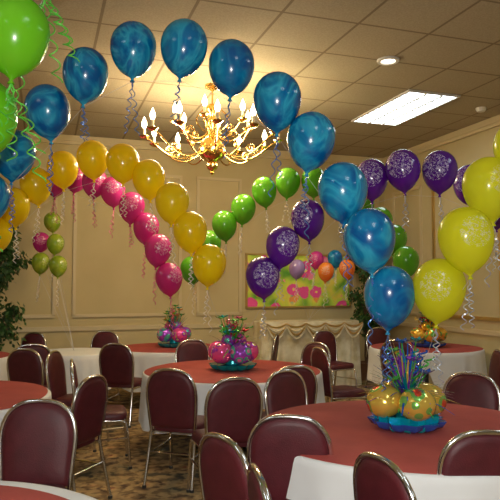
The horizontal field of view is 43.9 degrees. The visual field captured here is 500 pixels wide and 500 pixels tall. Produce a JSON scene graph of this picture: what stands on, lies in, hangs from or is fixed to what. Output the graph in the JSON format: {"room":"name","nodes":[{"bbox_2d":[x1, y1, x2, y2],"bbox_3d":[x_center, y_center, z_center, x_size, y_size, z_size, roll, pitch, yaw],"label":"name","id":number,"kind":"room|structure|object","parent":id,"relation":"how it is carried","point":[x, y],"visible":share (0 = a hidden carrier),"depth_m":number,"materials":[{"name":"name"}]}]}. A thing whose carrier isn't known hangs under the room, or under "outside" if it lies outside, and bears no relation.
{"room":"banquet hall","nodes":[
{"label":"banquet hall","id":0,"kind":"room"},
{"bbox_2d":[0,142,384,360],"bbox_3d":[-2.717,0.187,9.956,11.400,4.020,0.201,1,-4,-18],"label":"wall","id":1,"kind":"structure","parent":0,"point":[109,280],"depth_m":10.14,"materials":[{"name":"paint"}]},
{"bbox_2d":[13,323,253,331],"bbox_3d":[-2.681,1.239,9.785,11.000,0.070,0.030,1,-4,-18],"label":"trim","id":2,"kind":"structure","parent":1,"relation":"attached to","point":[116,327],"depth_m":9.92,"materials":[{"name":"beige paint"}]},
{"bbox_2d":[0,167,378,317],"bbox_3d":[-2.563,-0.107,9.904,10.500,2.350,0.041,1,-4,-19],"label":"trim","id":3,"kind":"structure","parent":1,"relation":"attached to","point":[179,177],"depth_m":10.30,"materials":[{"name":"beige paint"}]},
{"bbox_2d":[26,132,382,163],"bbox_3d":[-2.676,-1.752,9.944,11.000,0.140,0.065,1,-4,-18],"label":"trim","id":4,"kind":"structure","parent":1,"relation":"attached to","point":[62,139],"depth_m":10.34,"materials":[{"name":"beige paint"}]},
{"bbox_2d":[245,253,350,307],"bbox_3d":[0.878,0.548,11.008,2.010,0.950,0.038,1,-4,-19],"label":"banner","id":5,"kind":"object","parent":1,"relation":"attached to","point":[336,295],"visible":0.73,"depth_m":11.02,"materials":[{"name":"multicoloured paper"}]},
{"bbox_2d":[0,18,414,391],"bbox_3d":[-0.825,-0.189,4.116,3.708,2.585,0.564,-1,-3,17],"label":"balloon arch","id":6,"kind":"object","parent":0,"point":[369,235],"visible":0.98,"depth_m":3.83,"materials":[{"name":"blue"}]},
{"bbox_2d":[0,0,499,157],"bbox_3d":[-0.465,-2.309,3.356,11.400,0.200,14.400,1,-4,-18],"label":"ceiling","id":7,"kind":"structure","parent":0,"point":[332,49],"depth_m":6.73,"materials":[{"name":"tile"}]},
{"bbox_2d":[139,83,283,174],"bbox_3d":[-0.450,-1.429,7.395,1.714,1.090,1.711,0,-3,0],"label":"chandelier","id":8,"kind":"object","parent":7,"relation":"hanging from","point":[211,150],"visible":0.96,"depth_m":7.28,"materials":[{"name":"gold metal"}]},
{"bbox_2d":[377,56,399,65],"bbox_3d":[1.470,-2.011,6.598,0.240,0.020,0.240,0,-3,0],"label":"recessed light","id":9,"kind":"object","parent":7,"relation":"in","point":[386,60],"visible":1,"depth_m":6.59,"materials":[{"name":"white"}]},
{"bbox_2d":[351,89,460,125],"bbox_3d":[2.059,-1.898,8.403,0.750,0.037,1.500,1,-4,-18],"label":"ceiling light panel","id":10,"kind":"object","parent":7,"relation":"in","point":[410,104],"depth_m":8.28,"materials":[{"name":"white plastic"}]},
{"bbox_2d":[475,107,485,112],"bbox_3d":[3.120,-1.893,8.374,0.140,0.050,0.140,0,-3,0],"label":"smoke detector","id":11,"kind":"object","parent":7,"relation":"attached to","point":[478,109],"visible":1,"depth_m":8.33,"materials":[{"name":"white plastic"}]},
{"bbox_2d":[66,380,442,499],"bbox_3d":[-0.465,1.903,3.112,11.400,0.200,14.400,1,-4,-18],"label":"floor","id":12,"kind":"structure","parent":0,"point":[163,483],"depth_m":5.63,"materials":[{"name":"carpet"}]},
{"bbox_2d":[0,351,9,380],"bbox_3d":[-3.748,1.687,7.618,1.619,0.754,1.600,0,-3,0],"label":"banquet table","id":13,"kind":"object","parent":12,"relation":"on","point":[3,355],"visible":0.37,"depth_m":7.53,"materials":[{"name":"white fabric"}]},
{"bbox_2d":[0,140,228,346],"bbox_3d":[-2.060,0.111,6.341,4.075,2.246,1.509,-1,-4,19],"label":"balloon arch","id":14,"kind":"object","parent":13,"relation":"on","point":[122,162],"visible":0.98,"depth_m":5.60,"materials":[{"name":"yellow"}]},
{"bbox_2d":[0,226,31,350],"bbox_3d":[-3.575,0.649,8.911,0.934,2.977,0.855,1,-4,-23],"label":"ficus tree","id":15,"kind":"object","parent":12,"relation":"on","point":[6,328],"visible":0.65,"depth_m":8.84,"materials":[{"name":"green plant"}]},
{"bbox_2d":[0,380,51,424],"bbox_3d":[-2.530,1.525,4.824,1.906,0.754,1.905,0,-3,0],"label":"banquet table","id":16,"kind":"object","parent":12,"relation":"on","point":[12,393],"visible":0.42,"depth_m":5.00,"materials":[{"name":"red fabric"}]},
{"bbox_2d":[7,348,46,387],"bbox_3d":[-2.356,1.540,6.848,0.460,0.958,0.586,-1,-3,15],"label":"banquet chair","id":17,"kind":"object","parent":12,"relation":"on","point":[23,364],"visible":0.44,"depth_m":6.62,"materials":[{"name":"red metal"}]},
{"bbox_2d":[20,332,46,346],"bbox_3d":[-3.192,1.647,8.693,0.460,0.958,0.586,-1,-4,20],"label":"banquet chair","id":18,"kind":"object","parent":12,"relation":"on","point":[31,337],"visible":0.17,"depth_m":8.91,"materials":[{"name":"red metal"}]},
{"bbox_2d":[18,343,50,384],"bbox_3d":[-2.591,1.569,7.348,0.460,0.958,0.586,1,-4,-20],"label":"banquet chair","id":19,"kind":"object","parent":12,"relation":"on","point":[43,351],"visible":0.12,"depth_m":7.17,"materials":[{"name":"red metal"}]},
{"bbox_2d":[0,399,77,489],"bbox_3d":[-1.221,1.338,3.373,0.460,0.958,0.586,0,-3,-3],"label":"banquet chair","id":20,"kind":"object","parent":12,"relation":"on","point":[39,437],"visible":0.76,"depth_m":3.57,"materials":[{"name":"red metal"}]},
{"bbox_2d":[0,481,97,499],"bbox_3d":[-1.264,1.352,1.848,1.963,0.754,1.952,0,-3,0],"label":"banquet table","id":21,"kind":"object","parent":12,"relation":"on","point":[9,490],"visible":1,"depth_m":2.60,"materials":[{"name":"red fabric"}]},
{"bbox_2d":[0,0,79,251],"bbox_3d":[-1.244,-0.299,2.560,0.552,2.625,1.088,-2,-4,29],"label":"balloon arch","id":22,"kind":"object","parent":21,"relation":"on","point":[25,35],"visible":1,"depth_m":2.75,"materials":[{"name":"green"}]},
{"bbox_2d":[45,350,108,451],"bbox_3d":[-1.775,1.510,6.325,0.586,0.958,0.460,0,-3,5],"label":"banquet chair","id":23,"kind":"object","parent":12,"relation":"on","point":[54,365],"visible":0.55,"depth_m":6.27,"materials":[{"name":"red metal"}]},
{"bbox_2d":[49,348,110,393],"bbox_3d":[-2.353,1.726,8.249,1.135,0.748,1.101,0,-3,0],"label":"banquet table","id":24,"kind":"object","parent":12,"relation":"on","point":[86,360],"visible":0.38,"depth_m":7.84,"materials":[{"name":"white fabric"}]},
{"bbox_2d":[32,212,73,349],"bbox_3d":[-2.810,0.397,8.636,0.490,1.948,0.980,2,-4,-31],"label":"bouquet","id":25,"kind":"object","parent":24,"relation":"on","point":[41,262],"visible":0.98,"depth_m":8.66,"materials":[{"name":"green rubber"}]},
{"bbox_2d":[71,374,112,498],"bbox_3d":[-1.397,1.413,4.668,0.586,0.958,0.460,-1,-4,20],"label":"banquet chair","id":26,"kind":"object","parent":12,"relation":"on","point":[89,402],"visible":0.56,"depth_m":4.61,"materials":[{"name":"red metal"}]},
{"bbox_2d":[70,359,131,468],"bbox_3d":[-1.384,1.472,5.668,0.586,0.958,0.460,1,-3,-15],"label":"banquet chair","id":27,"kind":"object","parent":12,"relation":"on","point":[114,413],"visible":0.54,"depth_m":5.51,"materials":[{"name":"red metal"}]},
{"bbox_2d":[90,330,119,394],"bbox_3d":[-2.196,1.664,8.993,0.460,0.958,0.586,-1,-3,10],"label":"banquet chair","id":28,"kind":"object","parent":12,"relation":"on","point":[101,338],"visible":0.2,"depth_m":9.22,"materials":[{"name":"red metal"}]},
{"bbox_2d":[99,343,141,427],"bbox_3d":[-1.506,1.575,7.447,0.460,0.958,0.586,-1,-3,15],"label":"banquet chair","id":29,"kind":"object","parent":12,"relation":"on","point":[116,360],"visible":0.78,"depth_m":7.23,"materials":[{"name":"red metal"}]},
{"bbox_2d":[122,343,211,391],"bbox_3d":[-1.122,1.756,8.818,1.598,0.754,1.602,0,-3,0],"label":"banquet table","id":30,"kind":"object","parent":12,"relation":"on","point":[146,355],"visible":0.24,"depth_m":8.13,"materials":[{"name":"white fabric"}]},
{"bbox_2d":[152,305,196,347],"bbox_3d":[-1.077,1.078,8.848,0.741,0.602,0.681,-1,-3,16],"label":"centerpiece","id":31,"kind":"object","parent":30,"relation":"on","point":[168,338],"visible":0.91,"depth_m":8.72,"materials":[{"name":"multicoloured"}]},
{"bbox_2d":[46,168,182,332],"bbox_3d":[-1.743,0.048,7.691,1.662,2.285,2.168,1,-3,-11],"label":"balloon arch","id":32,"kind":"object","parent":31,"relation":"attached to","point":[157,249],"visible":0.81,"depth_m":7.07,"materials":[{"name":"pink"}]},
{"bbox_2d":[175,168,418,327],"bbox_3d":[0.685,0.114,7.957,3.632,2.186,1.900,0,-3,0],"label":"balloon arch","id":33,"kind":"object","parent":31,"relation":"attached to","point":[243,206],"visible":0.59,"depth_m":7.38,"materials":[{"name":"green"}]},
{"bbox_2d":[142,368,204,492],"bbox_3d":[-0.577,1.446,5.221,0.460,0.958,0.586,-1,-3,16],"label":"banquet chair","id":34,"kind":"object","parent":12,"relation":"on","point":[171,393],"visible":0.84,"depth_m":5.01,"materials":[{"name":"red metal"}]},
{"bbox_2d":[175,339,209,361],"bbox_3d":[-0.630,1.577,7.494,0.460,0.958,0.586,1,-4,-23],"label":"banquet chair","id":35,"kind":"object","parent":12,"relation":"on","point":[189,349],"visible":0.34,"depth_m":7.70,"materials":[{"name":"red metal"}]},
{"bbox_2d":[198,432,248,499],"bbox_3d":[0.070,1.311,2.895,0.586,0.958,0.460,2,-4,-35],"label":"banquet chair","id":36,"kind":"object","parent":12,"relation":"on","point":[223,465],"visible":0.83,"depth_m":2.76,"materials":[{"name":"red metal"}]},
{"bbox_2d":[186,377,262,492],"bbox_3d":[-0.192,1.417,4.722,0.460,0.958,0.586,1,-4,-20],"label":"banquet chair","id":37,"kind":"object","parent":12,"relation":"on","point":[233,406],"visible":0.73,"depth_m":4.52,"materials":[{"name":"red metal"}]},
{"bbox_2d":[138,360,324,451],"bbox_3d":[-0.181,1.617,6.410,1.916,0.754,1.903,0,-3,0],"label":"banquet table","id":38,"kind":"object","parent":12,"relation":"on","point":[204,376],"visible":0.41,"depth_m":6.14,"materials":[{"name":"red fabric"}]},
{"bbox_2d":[208,315,263,371],"bbox_3d":[-0.149,0.957,6.473,0.611,0.569,0.654,2,-4,-33],"label":"centerpiece","id":39,"kind":"object","parent":38,"relation":"on","point":[233,358],"visible":0.99,"depth_m":6.31,"materials":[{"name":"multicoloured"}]},
{"bbox_2d":[239,149,499,345],"bbox_3d":[0.931,0.105,5.556,2.739,1.925,1.018,-1,-4,20],"label":"balloon arch","id":40,"kind":"object","parent":39,"relation":"attached to","point":[402,168],"visible":0.76,"depth_m":5.36,"materials":[{"name":"purple rubber"}]},
{"bbox_2d":[247,463,271,499],"bbox_3d":[0.265,1.275,2.286,0.586,0.958,0.460,1,-3,-10],"label":"banquet chair","id":41,"kind":"object","parent":12,"relation":"on","point":[258,489],"visible":1,"depth_m":2.22,"materials":[{"name":"silver metal"}]},
{"bbox_2d":[271,333,278,360],"bbox_3d":[0.145,1.654,8.815,0.586,0.958,0.460,-1,-3,10],"label":"banquet chair","id":42,"kind":"object","parent":12,"relation":"on","point":[275,345],"visible":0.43,"depth_m":8.65,"materials":[{"name":"silver metal"}]},
{"bbox_2d":[264,369,307,415],"bbox_3d":[0.424,1.415,4.695,0.460,0.958,0.586,3,-4,-39],"label":"banquet chair","id":43,"kind":"object","parent":12,"relation":"on","point":[284,389],"visible":0.33,"depth_m":4.85,"materials":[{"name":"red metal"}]},
{"bbox_2d":[246,414,333,499],"bbox_3d":[0.236,1.341,3.423,0.460,0.958,0.586,0,-3,8],"label":"banquet chair","id":44,"kind":"object","parent":12,"relation":"on","point":[273,444],"visible":0.56,"depth_m":3.21,"materials":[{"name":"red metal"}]},
{"bbox_2d":[262,365,317,417],"bbox_3d":[0.280,1.456,5.402,0.460,0.958,0.586,1,-4,-24],"label":"banquet chair","id":45,"kind":"object","parent":12,"relation":"on","point":[310,379],"visible":0.19,"depth_m":5.25,"materials":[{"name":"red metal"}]},
{"bbox_2d":[253,319,362,385],"bbox_3d":[0.928,1.663,10.017,1.759,1.040,0.690,1,-4,-18],"label":"buffet table","id":46,"kind":"object","parent":12,"relation":"on","point":[294,335],"visible":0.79,"depth_m":9.77,"materials":[{"name":"beige fabric"}]},
{"bbox_2d":[289,250,354,320],"bbox_3d":[1.080,0.550,9.625,0.990,1.138,0.922,0,-3,0],"label":"bouquet","id":47,"kind":"object","parent":46,"relation":"on","point":[326,272],"visible":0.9,"depth_m":9.26,"materials":[{"name":"multicoloured rubber"}]},
{"bbox_2d":[300,342,330,402],"bbox_3d":[0.618,1.560,7.189,0.586,0.958,0.460,3,-5,-44],"label":"banquet chair","id":48,"kind":"object","parent":12,"relation":"on","point":[306,352],"visible":0.23,"depth_m":7.40,"materials":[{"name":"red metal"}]},
{"bbox_2d":[312,330,357,400],"bbox_3d":[1.238,1.673,9.140,0.460,0.958,0.586,2,-4,-30],"label":"banquet chair","id":49,"kind":"object","parent":12,"relation":"on","point":[327,337],"visible":0.58,"depth_m":9.30,"materials":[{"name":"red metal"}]},
{"bbox_2d":[311,347,365,401],"bbox_3d":[0.977,1.538,6.814,0.586,0.958,0.460,1,-4,-20],"label":"banquet chair","id":50,"kind":"object","parent":12,"relation":"on","point":[319,357],"visible":0.56,"depth_m":6.65,"materials":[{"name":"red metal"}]},
{"bbox_2d":[344,255,379,380],"bbox_3d":[2.050,0.854,10.828,0.887,2.789,0.851,2,-4,-29],"label":"ficus tree","id":51,"kind":"object","parent":12,"relation":"on","point":[364,316],"visible":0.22,"depth_m":10.68,"materials":[{"name":"green plant"}]},
{"bbox_2d":[365,327,389,387],"bbox_3d":[2.141,1.708,9.741,0.460,0.958,0.586,1,-4,-21],"label":"banquet chair","id":52,"kind":"object","parent":12,"relation":"on","point":[378,336],"visible":0.36,"depth_m":9.93,"materials":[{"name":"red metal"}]},
{"bbox_2d":[261,400,499,499],"bbox_3d":[0.985,1.464,3.782,1.998,0.754,1.968,0,-3,0],"label":"banquet table","id":53,"kind":"object","parent":12,"relation":"on","point":[351,433],"visible":0.41,"depth_m":3.21,"materials":[{"name":"red fabric"}]},
{"bbox_2d":[353,336,460,433],"bbox_3d":[0.941,0.816,3.814,0.604,0.543,0.694,0,-3,0],"label":"centerpiece","id":54,"kind":"object","parent":53,"relation":"on","point":[412,409],"visible":0.97,"depth_m":3.70,"materials":[{"name":"gold metal"}]},
{"bbox_2d":[413,129,499,386],"bbox_3d":[1.319,0.097,3.525,0.791,1.745,0.510,-1,-3,11],"label":"balloon arch","id":55,"kind":"object","parent":54,"relation":"on","point":[466,235],"visible":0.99,"depth_m":3.46,"materials":[{"name":"yellow rubber"}]},
{"bbox_2d":[353,452,416,499],"bbox_3d":[0.737,1.288,2.500,0.586,0.958,0.460,1,-4,-22],"label":"banquet chair","id":56,"kind":"object","parent":12,"relation":"on","point":[375,476],"visible":1,"depth_m":2.42,"materials":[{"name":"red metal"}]},
{"bbox_2d":[380,340,424,383],"bbox_3d":[1.938,1.598,7.849,0.460,0.958,0.586,-2,-4,30],"label":"banquet chair","id":57,"kind":"object","parent":12,"relation":"on","point":[396,344],"visible":0.16,"depth_m":7.70,"materials":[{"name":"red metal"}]},
{"bbox_2d":[367,342,486,388],"bbox_3d":[2.500,1.756,8.816,1.672,0.754,1.648,0,-3,0],"label":"banquet table","id":58,"kind":"object","parent":12,"relation":"on","point":[455,358],"visible":0.53,"depth_m":8.19,"materials":[{"name":"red fabric"}]},
{"bbox_2d":[410,312,450,347],"bbox_3d":[2.547,1.120,8.818,0.582,0.516,0.598,0,-3,-3],"label":"centerpiece","id":59,"kind":"object","parent":58,"relation":"on","point":[426,331],"visible":0.8,"depth_m":8.74,"materials":[{"name":"gold metal"}]},
{"bbox_2d":[436,429,499,475],"bbox_3d":[1.081,1.322,3.084,0.460,0.958,0.586,0,-3,-2],"label":"banquet chair","id":60,"kind":"object","parent":12,"relation":"on","point":[472,452],"visible":0.7,"depth_m":2.85,"materials":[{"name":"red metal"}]},
{"bbox_2d":[443,372,499,410],"bbox_3d":[1.565,1.408,4.566,0.460,0.958,0.586,-2,-4,36],"label":"banquet chair","id":61,"kind":"object","parent":12,"relation":"on","point":[475,389],"visible":0.3,"depth_m":4.74,"materials":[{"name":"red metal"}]},
{"bbox_2d":[488,349,499,389],"bbox_3d":[2.375,1.521,6.521,0.586,0.958,0.460,0,-3,5],"label":"banquet chair","id":62,"kind":"object","parent":12,"relation":"on","point":[494,367],"visible":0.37,"depth_m":6.48,"materials":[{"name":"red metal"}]},
{"bbox_2d":[384,126,499,375],"bbox_3d":[4.846,-0.100,5.008,0.201,4.020,14.000,1,-4,-18],"label":"wall","id":63,"kind":"structure","parent":0,"point":[467,150],"depth_m":9.58,"materials":[{"name":"paint"}]},
{"bbox_2d":[383,114,499,164],"bbox_3d":[4.723,-2.034,5.079,0.067,0.140,14.000,1,-4,-18],"label":"trim","id":64,"kind":"structure","parent":63,"relation":"attached to","point":[492,122],"depth_m":9.57,"materials":[{"name":"beige paint"}]},
{"bbox_2d":[392,185,499,321],"bbox_3d":[3.778,-0.151,7.848,0.034,2.200,7.300,1,-3,-18],"label":"trim","id":65,"kind":"structure","parent":63,"relation":"attached to","point":[419,187],"depth_m":10.18,"materials":[{"name":"beige paint"}]},
{"bbox_2d":[399,322,499,336],"bbox_3d":[4.737,0.956,4.910,0.038,0.070,13.900,1,-3,-18],"label":"trim","id":66,"kind":"structure","parent":63,"relation":"attached to","point":[448,328],"depth_m":9.35,"materials":[{"name":"beige paint"}]}
]}

